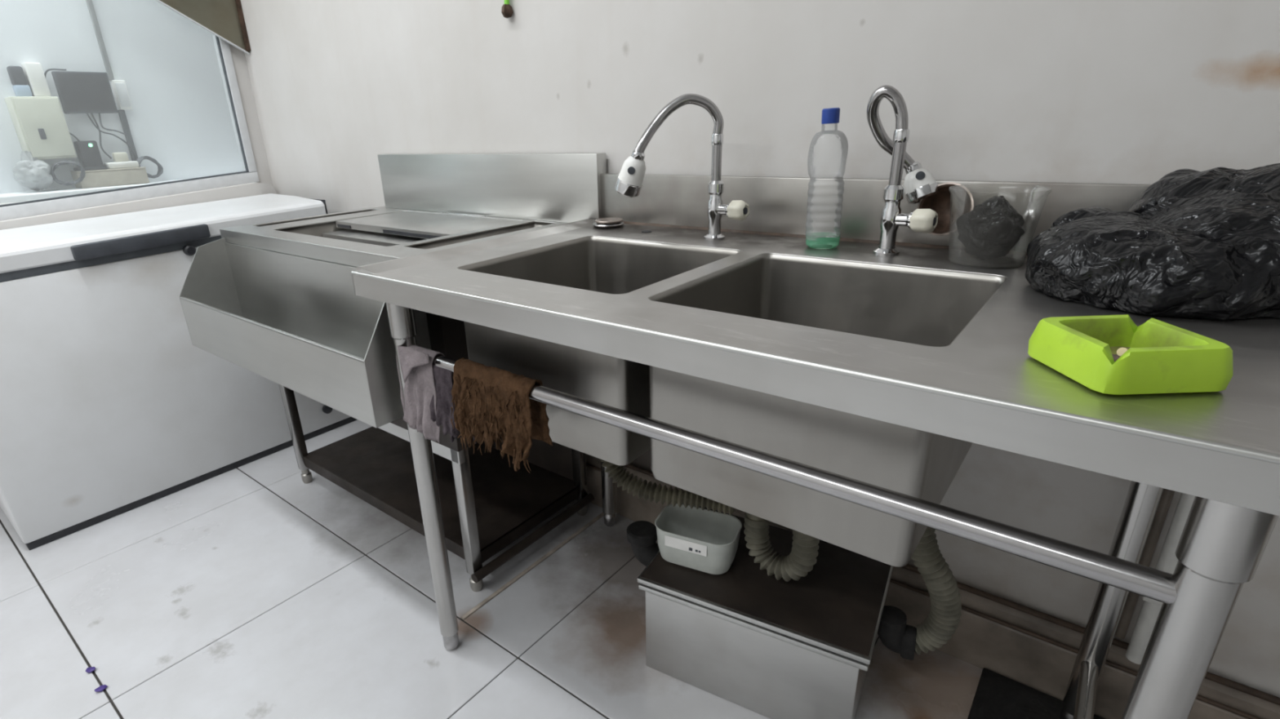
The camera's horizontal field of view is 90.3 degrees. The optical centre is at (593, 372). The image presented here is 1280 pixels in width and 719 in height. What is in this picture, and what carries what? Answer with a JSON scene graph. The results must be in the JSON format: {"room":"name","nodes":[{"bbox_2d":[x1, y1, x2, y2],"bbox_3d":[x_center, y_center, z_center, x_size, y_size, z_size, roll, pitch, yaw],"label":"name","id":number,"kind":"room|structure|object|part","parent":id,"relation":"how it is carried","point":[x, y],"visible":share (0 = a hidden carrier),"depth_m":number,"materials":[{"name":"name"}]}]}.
{"room":"commercial kitchen","nodes":[
{"label":"commercial kitchen","id":0,"kind":"room"},
{"bbox_2d":[0,0,243,193],"bbox_3d":[-2.202,-0.937,2.002,0.100,2.640,3.300,15,27,37],"label":"wall","id":1,"kind":"structure","parent":0,"point":[180,117],"depth_m":2.43,"materials":[{"name":"white paint"}]},
{"bbox_2d":[6,65,32,96],"bbox_3d":[-1.962,-0.994,2.173,0.042,0.096,0.040,15,27,37],"label":"handset","id":2,"kind":"object","parent":1,"relation":"attached to","point":[16,74],"visible":0.91,"depth_m":2.16,"materials":[{"name":"plastic"}]},
{"bbox_2d":[21,62,50,96],"bbox_3d":[-1.930,-1.012,2.202,0.050,0.106,0.046,15,27,37],"label":"box","id":3,"kind":"object","parent":1,"relation":"attached to","point":[33,72],"visible":0.83,"depth_m":2.19,"materials":[{"name":"plastic"}]},
{"bbox_2d":[4,96,76,159],"bbox_3d":[-1.926,-0.852,2.221,0.099,0.202,0.132,15,27,37],"label":"electrical box","id":4,"kind":"object","parent":1,"relation":"attached to","point":[39,122],"visible":0.96,"depth_m":2.19,"materials":[{"name":"beige paint"}]},
{"bbox_2d":[51,71,117,113],"bbox_3d":[-1.847,-1.014,2.307,0.052,0.138,0.162,15,27,37],"label":"monitor","id":5,"kind":"object","parent":1,"relation":"attached to","point":[78,92],"visible":1,"depth_m":2.29,"materials":[{"name":"plastic"}]},
{"bbox_2d":[44,68,66,77],"bbox_3d":[-1.888,-1.020,2.239,0.076,0.090,0.024,-20,28,-38],"label":"cable","id":6,"kind":"object","parent":5,"relation":"attached to","point":[48,69],"visible":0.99,"depth_m":2.21,"materials":[{"name":"plastic"}]},
{"bbox_2d":[90,113,111,159],"bbox_3d":[-1.827,-0.876,2.355,0.026,0.164,0.025,15,27,37],"label":"cable","id":7,"kind":"object","parent":5,"relation":"hanging from","point":[94,118],"visible":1,"depth_m":2.35,"materials":[{"name":"plastic"}]},
{"bbox_2d":[85,113,137,159],"bbox_3d":[-1.796,-0.872,2.380,0.122,0.194,0.026,-19,27,-37],"label":"cable","id":8,"kind":"object","parent":5,"relation":"hanging from","point":[87,114],"visible":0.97,"depth_m":2.37,"materials":[{"name":"plastic"}]},
{"bbox_2d":[98,113,127,135],"bbox_3d":[-1.794,-0.926,2.370,0.038,0.086,0.080,15,27,37],"label":"cable","id":9,"kind":"object","parent":5,"relation":"attached to","point":[100,117],"visible":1,"depth_m":2.35,"materials":[{"name":"plastic"}]},
{"bbox_2d":[0,177,191,203],"bbox_3d":[-2.072,-0.528,2.062,0.195,0.065,3.300,15,27,37],"label":"trim","id":10,"kind":"structure","parent":1,"relation":"attached to","point":[41,194],"depth_m":2.19,"materials":[{"name":"white paint"}]},
{"bbox_2d":[12,151,53,191],"bbox_3d":[-1.948,-0.699,2.209,0.109,0.135,0.107,-5,22,-7],"label":"bag","id":11,"kind":"object","parent":10,"relation":"on","point":[32,173],"visible":0.99,"depth_m":2.18,"materials":[{"name":"white plastic"}]},
{"bbox_2d":[50,160,85,185],"bbox_3d":[-1.863,-0.706,2.252,0.101,0.084,0.035,-19,27,-36],"label":"cable coil","id":12,"kind":"object","parent":10,"relation":"on","point":[56,165],"visible":1,"depth_m":2.25,"materials":[{"name":"plastic"}]},
{"bbox_2d":[70,151,149,188],"bbox_3d":[-1.810,-0.757,2.373,0.094,0.115,0.215,15,27,37],"label":"carton","id":13,"kind":"object","parent":10,"relation":"on","point":[131,175],"depth_m":2.37,"materials":[{"name":"beige cardboard"}]},
{"bbox_2d":[73,140,107,171],"bbox_3d":[-1.852,-0.791,2.323,0.075,0.101,0.090,15,27,37],"label":"router","id":14,"kind":"object","parent":13,"relation":"on","point":[88,153],"visible":0.97,"depth_m":2.32,"materials":[{"name":"black plastic"}]},
{"bbox_2d":[69,132,79,141],"bbox_3d":[-1.861,-0.840,2.282,0.015,0.054,0.039,15,27,37],"label":"cable","id":15,"kind":"object","parent":14,"relation":"on","point":[73,135],"visible":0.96,"depth_m":2.28,"materials":[{"name":"plastic"}]},
{"bbox_3d":[-1.786,-0.800,2.400,0.050,0.056,0.101,15,27,37],"label":"power strip","id":16,"kind":"part","parent":13,"relation":"part of","materials":[{"name":"white plastic"}]},
{"bbox_2d":[136,155,163,177],"bbox_3d":[-1.729,-0.799,2.477,0.028,0.085,0.099,5,23,19],"label":"cable coil","id":17,"kind":"object","parent":10,"relation":"on","point":[160,169],"visible":0.85,"depth_m":2.49,"materials":[{"name":"plastic"}]},
{"bbox_2d":[85,0,140,165],"bbox_3d":[-1.807,-1.347,2.274,0.016,1.265,0.020,15,27,37],"label":"conduit","id":18,"kind":"object","parent":1,"relation":"attached to","point":[122,113],"visible":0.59,"depth_m":2.35,"materials":[{"name":"grey plastic"}]},
{"bbox_2d":[111,80,132,110],"bbox_3d":[-1.779,-1.046,2.398,0.034,0.102,0.040,15,27,37],"label":"box","id":19,"kind":"object","parent":1,"relation":"attached to","point":[119,87],"visible":1,"depth_m":2.39,"materials":[{"name":"white plastic"}]},
{"bbox_2d":[0,43,273,207],"bbox_3d":[-2.477,-0.628,1.270,0.090,2.620,3.720,15,27,37],"label":"wall","id":20,"kind":"structure","parent":0,"point":[238,57],"depth_m":2.51,"materials":[{"name":"beige paint"}]},
{"bbox_2d":[0,33,258,221],"bbox_3d":[-1.945,-1.086,1.756,0.062,1.423,1.725,15,27,37],"label":"window","id":21,"kind":"structure","parent":20,"relation":"in","point":[249,175],"depth_m":2.38,"materials":[{"name":"white metal"}]},
{"bbox_2d":[0,182,277,230],"bbox_3d":[-1.908,-0.436,1.947,0.055,0.125,1.888,15,27,37],"label":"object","id":22,"kind":"structure","parent":20,"relation":"attached to","point":[253,188],"depth_m":2.26,"materials":[{"name":"beige paint"}]},
{"bbox_2d":[0,419,982,718],"bbox_3d":[-0.928,1.014,0.524,6.200,0.052,3.620,15,27,37],"label":"floor","id":23,"kind":"structure","parent":0,"point":[252,590],"depth_m":1.50,"materials":[{"name":"tile"}]},
{"bbox_2d":[85,666,95,673],"bbox_3d":[-1.101,0.650,1.391,0.023,0.006,0.017,15,27,37],"label":"scrap","id":24,"kind":"object","parent":23,"relation":"on","point":[90,669],"visible":1,"depth_m":1.39,"materials":[{"name":"purple plastic"}]},
{"bbox_2d":[94,684,107,692],"bbox_3d":[-1.040,0.667,1.341,0.017,0.006,0.022,15,27,37],"label":"scrap","id":25,"kind":"object","parent":23,"relation":"on","point":[101,688],"visible":1,"depth_m":1.34,"materials":[{"name":"purple plastic"}]},
{"bbox_2d":[0,193,356,550],"bbox_3d":[-1.459,-0.100,2.168,0.501,0.866,1.087,15,27,37],"label":"chest freezer","id":26,"kind":"object","parent":23,"relation":"on","point":[109,407],"visible":0.81,"depth_m":1.89,"materials":[{"name":"white metal"}]},
{"bbox_3d":[-1.313,-0.384,1.862,0.024,0.053,0.352,15,27,37],"label":"latch handle","id":27,"kind":"part","parent":26,"relation":"part of","materials":[{"name":"plastic"}]},
{"bbox_3d":[-1.483,-0.459,2.034,0.479,0.100,1.084,15,27,37],"label":"lid","id":28,"kind":"part","parent":26,"relation":"part of","materials":[{"name":"white plastic"}]},
{"bbox_2d":[179,152,606,591],"bbox_3d":[-0.537,-0.047,1.741,0.954,1.008,0.690,15,27,37],"label":"station","id":29,"kind":"object","parent":23,"relation":"on","point":[277,301],"visible":0.77,"depth_m":1.66,"materials":[{"name":"metal"}]},
{"bbox_3d":[-0.967,-0.029,1.962,0.030,0.747,0.030,15,27,37],"label":"leg","id":30,"kind":"part","parent":29,"relation":"part of","materials":[{"name":"metal"}]},
{"bbox_3d":[-0.505,-0.370,1.723,0.534,0.004,0.195,15,27,37],"label":"sliding lid","id":31,"kind":"part","parent":29,"relation":"part of","materials":[{"name":"metal"}]},
{"bbox_3d":[-0.516,-0.385,1.680,0.909,0.004,0.536,15,27,37],"label":"frame","id":32,"kind":"part","parent":29,"relation":"part of","materials":[{"name":"metal"}]},
{"bbox_3d":[-0.637,0.031,1.673,0.870,0.190,0.017,15,27,37],"label":"rail","id":33,"kind":"part","parent":29,"relation":"part of","materials":[{"name":"metal"}]},
{"bbox_3d":[-0.462,-0.417,1.762,0.534,0.004,0.240,15,27,37],"label":"sliding lid","id":34,"kind":"part","parent":29,"relation":"part of","materials":[{"name":"metal"}]},
{"bbox_3d":[-0.475,-0.150,1.734,0.774,0.400,0.425,15,27,37],"label":"bin casing","id":35,"kind":"part","parent":29,"relation":"part of","materials":[{"name":"silver metal"}]},
{"bbox_3d":[-0.307,0.148,1.439,0.030,0.747,0.030,15,27,37],"label":"leg","id":36,"kind":"part","parent":29,"relation":"part of","materials":[{"name":"metal"}]},
{"bbox_3d":[-0.147,0.433,1.699,0.024,0.024,0.445,15,27,37],"label":"shelf rail","id":37,"kind":"part","parent":29,"relation":"part of","materials":[{"name":"silver metal"}]},
{"bbox_3d":[-0.356,0.091,2.038,0.850,0.320,0.006,15,27,37],"label":"panel","id":38,"kind":"part","parent":29,"relation":"part of","materials":[{"name":"silver metal"}]},
{"bbox_3d":[-0.050,0.025,1.729,0.030,0.747,0.030,15,27,37],"label":"leg","id":39,"kind":"part","parent":29,"relation":"part of","materials":[{"name":"metal"}]},
{"bbox_2d":[626,520,659,566],"bbox_3d":[0.122,0.458,1.404,0.093,0.264,0.065,3,22,12],"label":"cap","id":40,"kind":"object","parent":23,"relation":"on","point":[642,535],"visible":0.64,"depth_m":1.35,"materials":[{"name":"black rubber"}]},
{"bbox_2d":[637,506,893,718],"bbox_3d":[0.351,0.500,1.309,0.430,0.238,0.296,10,25,29],"label":"trap","id":41,"kind":"object","parent":23,"relation":"on","point":[747,637],"visible":0.68,"depth_m":1.20,"materials":[{"name":"metal"}]},
{"bbox_2d":[654,503,742,574],"bbox_3d":[0.212,0.341,1.290,0.165,0.083,0.110,9,24,26],"label":"plastic container","id":42,"kind":"object","parent":41,"relation":"on","point":[706,541],"visible":0.98,"depth_m":1.29,"materials":[{"name":"white plastic"}]},
{"bbox_2d":[351,173,1279,718],"bbox_3d":[0.271,0.189,1.118,1.206,0.962,0.676,15,27,37],"label":"sink counter","id":43,"kind":"object","parent":23,"relation":"on","point":[834,391],"visible":0.92,"depth_m":0.80,"materials":[{"name":"metal"}]},
{"bbox_3d":[-0.332,0.198,1.256,0.039,0.800,0.039,15,27,37],"label":"leg","id":44,"kind":"part","parent":43,"relation":"part of","materials":[{"name":"metal"}]},
{"bbox_2d":[395,345,476,444],"bbox_3d":[-0.291,0.039,1.148,0.162,0.182,0.062,15,27,37],"label":"cloth","id":45,"kind":"object","parent":43,"relation":"hanging from","point":[428,397],"visible":0.8,"depth_m":1.12,"materials":[{"name":"grey fabric"}]},
{"bbox_2d":[450,357,552,473],"bbox_3d":[-0.159,0.068,1.034,0.191,0.156,0.085,15,27,37],"label":"rag","id":46,"kind":"object","parent":43,"relation":"hanging from","point":[491,403],"visible":0.98,"depth_m":1.01,"materials":[{"name":"brown fabric"}]},
{"bbox_2d":[457,235,740,466],"bbox_3d":[0.021,-0.068,1.181,0.366,0.284,0.376,15,27,37],"label":"basin","id":47,"kind":"object","parent":43,"relation":"in","point":[611,266],"depth_m":1.09,"materials":[{"name":"silver metal"}]},
{"bbox_2d":[592,222,624,227],"bbox_3d":[0.035,-0.344,1.477,0.074,0.010,0.074,15,27,37],"label":"drain cover","id":48,"kind":"object","parent":43,"relation":"on","point":[595,224],"visible":0.54,"depth_m":1.45,"materials":[{"name":"silver metal"}]},
{"bbox_2d":[595,217,623,224],"bbox_3d":[0.037,-0.351,1.473,0.066,0.010,0.066,15,27,37],"label":"drain cover","id":49,"kind":"object","parent":48,"relation":"on","point":[610,220],"visible":1,"depth_m":1.45,"materials":[{"name":"metal"}]},
{"bbox_3d":[0.031,0.024,1.664,0.039,0.800,0.039,15,27,37],"label":"leg","id":50,"kind":"part","parent":43,"relation":"part of","materials":[{"name":"metal"}]},
{"bbox_2d":[600,459,734,515],"bbox_3d":[0.133,0.173,1.213,0.277,0.179,0.052,7,23,22],"label":"hose","id":51,"kind":"object","parent":43,"relation":"attached to","point":[649,491],"visible":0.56,"depth_m":1.22,"materials":[{"name":"grey plastic"}]},
{"bbox_2d":[614,93,749,239],"bbox_3d":[0.169,-0.385,1.212,0.258,0.269,0.079,-2,21,0],"label":"tap","id":52,"kind":"object","parent":43,"relation":"on","point":[628,184],"visible":1,"depth_m":1.20,"materials":[{"name":"silver metal"}]},
{"bbox_3d":[0.157,-0.463,1.188,0.178,0.106,0.034,-7,22,-12],"label":"spout","id":53,"kind":"part","parent":52,"relation":"part of","materials":[{"name":"silver metal"}]},
{"bbox_3d":[0.278,-0.312,1.223,0.038,0.039,0.038,15,27,37],"label":"knob","id":54,"kind":"part","parent":52,"relation":"part of","materials":[{"name":"beige plastic"}]},
{"bbox_2d":[743,512,819,582],"bbox_3d":[0.425,0.207,1.247,0.142,0.309,0.306,15,27,37],"label":"pipe","id":55,"kind":"object","parent":43,"relation":"attached to","point":[801,561],"visible":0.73,"depth_m":1.18,"materials":[{"name":"grey plastic"}]},
{"bbox_2d":[355,223,1279,454],"bbox_3d":[0.254,-0.151,0.980,1.205,0.003,0.662,15,27,37],"label":"countertop","id":56,"kind":"structure","parent":43,"relation":"on","point":[990,357],"depth_m":0.68,"materials":[{"name":"metal"}]},
{"bbox_2d":[804,107,848,239],"bbox_3d":[0.407,-0.337,1.111,0.067,0.232,0.064,15,27,37],"label":"water bottle","id":57,"kind":"object","parent":43,"relation":"on","point":[832,115],"visible":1,"depth_m":1.12,"materials":[{"name":"clear plastic"}]},
{"bbox_2d":[648,253,1006,567],"bbox_3d":[0.336,0.015,0.936,0.374,0.284,0.376,15,27,37],"label":"basin","id":58,"kind":"object","parent":43,"relation":"in","point":[941,309],"depth_m":0.86,"materials":[{"name":"silver metal"}]},
{"bbox_2d":[866,84,939,255],"bbox_3d":[0.514,-0.331,1.046,0.128,0.263,0.096,15,27,37],"label":"tap","id":59,"kind":"object","parent":43,"relation":"on","point":[919,183],"visible":1,"depth_m":1.03,"materials":[{"name":"silver metal"}]},
{"bbox_3d":[0.490,-0.391,1.027,0.096,0.135,0.055,-3,21,-1],"label":"spout","id":60,"kind":"part","parent":59,"relation":"part of","materials":[{"name":"silver metal"}]},
{"bbox_3d":[0.533,-0.244,1.026,0.038,0.039,0.038,15,27,37],"label":"knob","id":61,"kind":"part","parent":59,"relation":"part of","materials":[{"name":"beige plastic"}]},
{"bbox_2d":[877,527,961,660],"bbox_3d":[0.578,0.329,1.102,0.134,0.427,0.063,10,25,29],"label":"hose","id":62,"kind":"object","parent":43,"relation":"attached to","point":[943,619],"visible":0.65,"depth_m":1.11,"materials":[{"name":"grey plastic"}]},
{"bbox_2d":[917,182,973,235],"bbox_3d":[0.582,-0.270,1.048,0.085,0.083,0.054,15,27,37],"label":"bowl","id":63,"kind":"object","parent":43,"relation":"on","point":[940,202],"visible":0.54,"depth_m":1.06,"materials":[{"name":"metal"}]},
{"bbox_2d":[948,184,1052,269],"bbox_3d":[0.607,-0.223,0.968,0.131,0.112,0.131,15,27,37],"label":"tub","id":64,"kind":"object","parent":43,"relation":"on","point":[1039,194],"visible":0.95,"depth_m":0.98,"materials":[{"name":"clear plastic"}]},
{"bbox_2d":[949,255,1022,269],"bbox_3d":[0.609,-0.172,0.988,0.099,0.003,0.099,15,27,37],"label":"tub","id":65,"kind":"object","parent":64,"relation":"in","point":[1018,259],"depth_m":0.99,"materials":[{"name":"clear plastic"}]},
{"bbox_2d":[955,195,1025,259],"bbox_3d":[0.607,-0.221,0.972,0.078,0.096,0.086,-9,22,-16],"label":"bag","id":66,"kind":"object","parent":64,"relation":"in","point":[993,227],"visible":1,"depth_m":0.95,"materials":[{"name":"black plastic"}]},
{"bbox_3d":[0.694,0.596,0.916,0.025,0.025,0.573,15,27,37],"label":"rail","id":67,"kind":"part","parent":43,"relation":"part of","materials":[{"name":"metal"}]},
{"bbox_3d":[0.865,0.243,1.016,0.039,0.800,0.039,15,27,37],"label":"leg","id":68,"kind":"part","parent":43,"relation":"part of","materials":[{"name":"metal"}]},
{"bbox_2d":[1027,314,1233,395],"bbox_3d":[0.466,-0.017,0.559,0.108,0.038,0.108,-2,21,1],"label":"ashtray","id":69,"kind":"object","parent":43,"relation":"on","point":[1161,357],"visible":0.98,"depth_m":0.53,"materials":[{"name":"green plastic"}]},
{"bbox_2d":[1116,347,1128,356],"bbox_3d":[0.454,-0.014,0.539,0.030,0.018,0.008,-13,24,-25],"label":"cigarette butt","id":70,"kind":"object","parent":69,"relation":"in","point":[1121,351],"visible":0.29,"depth_m":0.53,"materials":[{"name":"white paper"}]},
{"bbox_2d":[1025,163,1279,321],"bbox_3d":[0.724,-0.170,0.765,0.324,0.150,0.310,15,27,37],"label":"bag","id":71,"kind":"object","parent":43,"relation":"on","point":[1194,244],"visible":1,"depth_m":0.71,"materials":[{"name":"black plastic"}]},
{"bbox_3d":[0.502,0.418,0.608,0.039,0.800,0.039,15,27,37],"label":"leg","id":72,"kind":"part","parent":43,"relation":"part of","materials":[{"name":"metal"}]},
{"bbox_2d":[967,667,1104,718],"bbox_3d":[0.876,0.717,1.010,0.515,0.012,0.378,15,27,37],"label":"rubber mat","id":73,"kind":"object","parent":23,"relation":"on","point":[997,696],"visible":1,"depth_m":1.22,"materials":[{"name":"black rubber"}]},
{"bbox_2d":[240,0,1279,697],"bbox_3d":[0.643,-0.663,1.008,5.035,2.640,0.120,15,27,37],"label":"wall","id":74,"kind":"structure","parent":0,"point":[1101,91],"depth_m":1.19,"materials":[{"name":"beige paint"}]},
{"bbox_2d":[155,0,250,54],"bbox_3d":[-0.998,-1.213,1.802,1.250,0.432,0.491,15,27,37],"label":"hood","id":75,"kind":"object","parent":74,"relation":"attached to","point":[224,19],"visible":1,"depth_m":2.32,"materials":[{"name":"metal"}]},
{"bbox_2d":[501,0,513,17],"bbox_3d":[-0.216,-0.944,1.547,0.026,0.145,0.027,15,27,37],"label":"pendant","id":76,"kind":"object","parent":74,"relation":"hanging from","point":[507,11],"visible":1,"depth_m":1.56,"materials":[{"name":"brown plastic"}]},
{"bbox_2d":[600,173,1151,250],"bbox_3d":[0.476,-0.304,1.189,1.174,0.112,0.016,15,27,37],"label":"backsplash","id":77,"kind":"structure","parent":74,"relation":"attached to","point":[776,204],"depth_m":1.22,"materials":[{"name":"metal"}]},
{"bbox_2d":[586,453,1279,718],"bbox_3d":[0.607,0.475,1.427,4.930,0.185,0.021,15,27,37],"label":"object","id":78,"kind":"structure","parent":74,"relation":"attached to","point":[1034,649],"depth_m":1.24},
{"bbox_2d":[1114,488,1174,639],"bbox_3d":[0.924,0.170,1.013,0.015,0.645,0.015,15,27,37],"label":"pipe","id":79,"kind":"object","parent":74,"relation":"attached to","point":[1166,497],"visible":0.29,"depth_m":1.06,"materials":[{"name":"silver metal"}]},
{"bbox_2d":[1125,493,1195,664],"bbox_3d":[0.936,0.187,0.991,0.036,0.663,0.050,15,27,37],"label":"pipe","id":80,"kind":"object","parent":74,"relation":"attached to","point":[1167,561],"visible":0.14,"depth_m":1.04,"materials":[{"name":"white plastic"}]}
]}

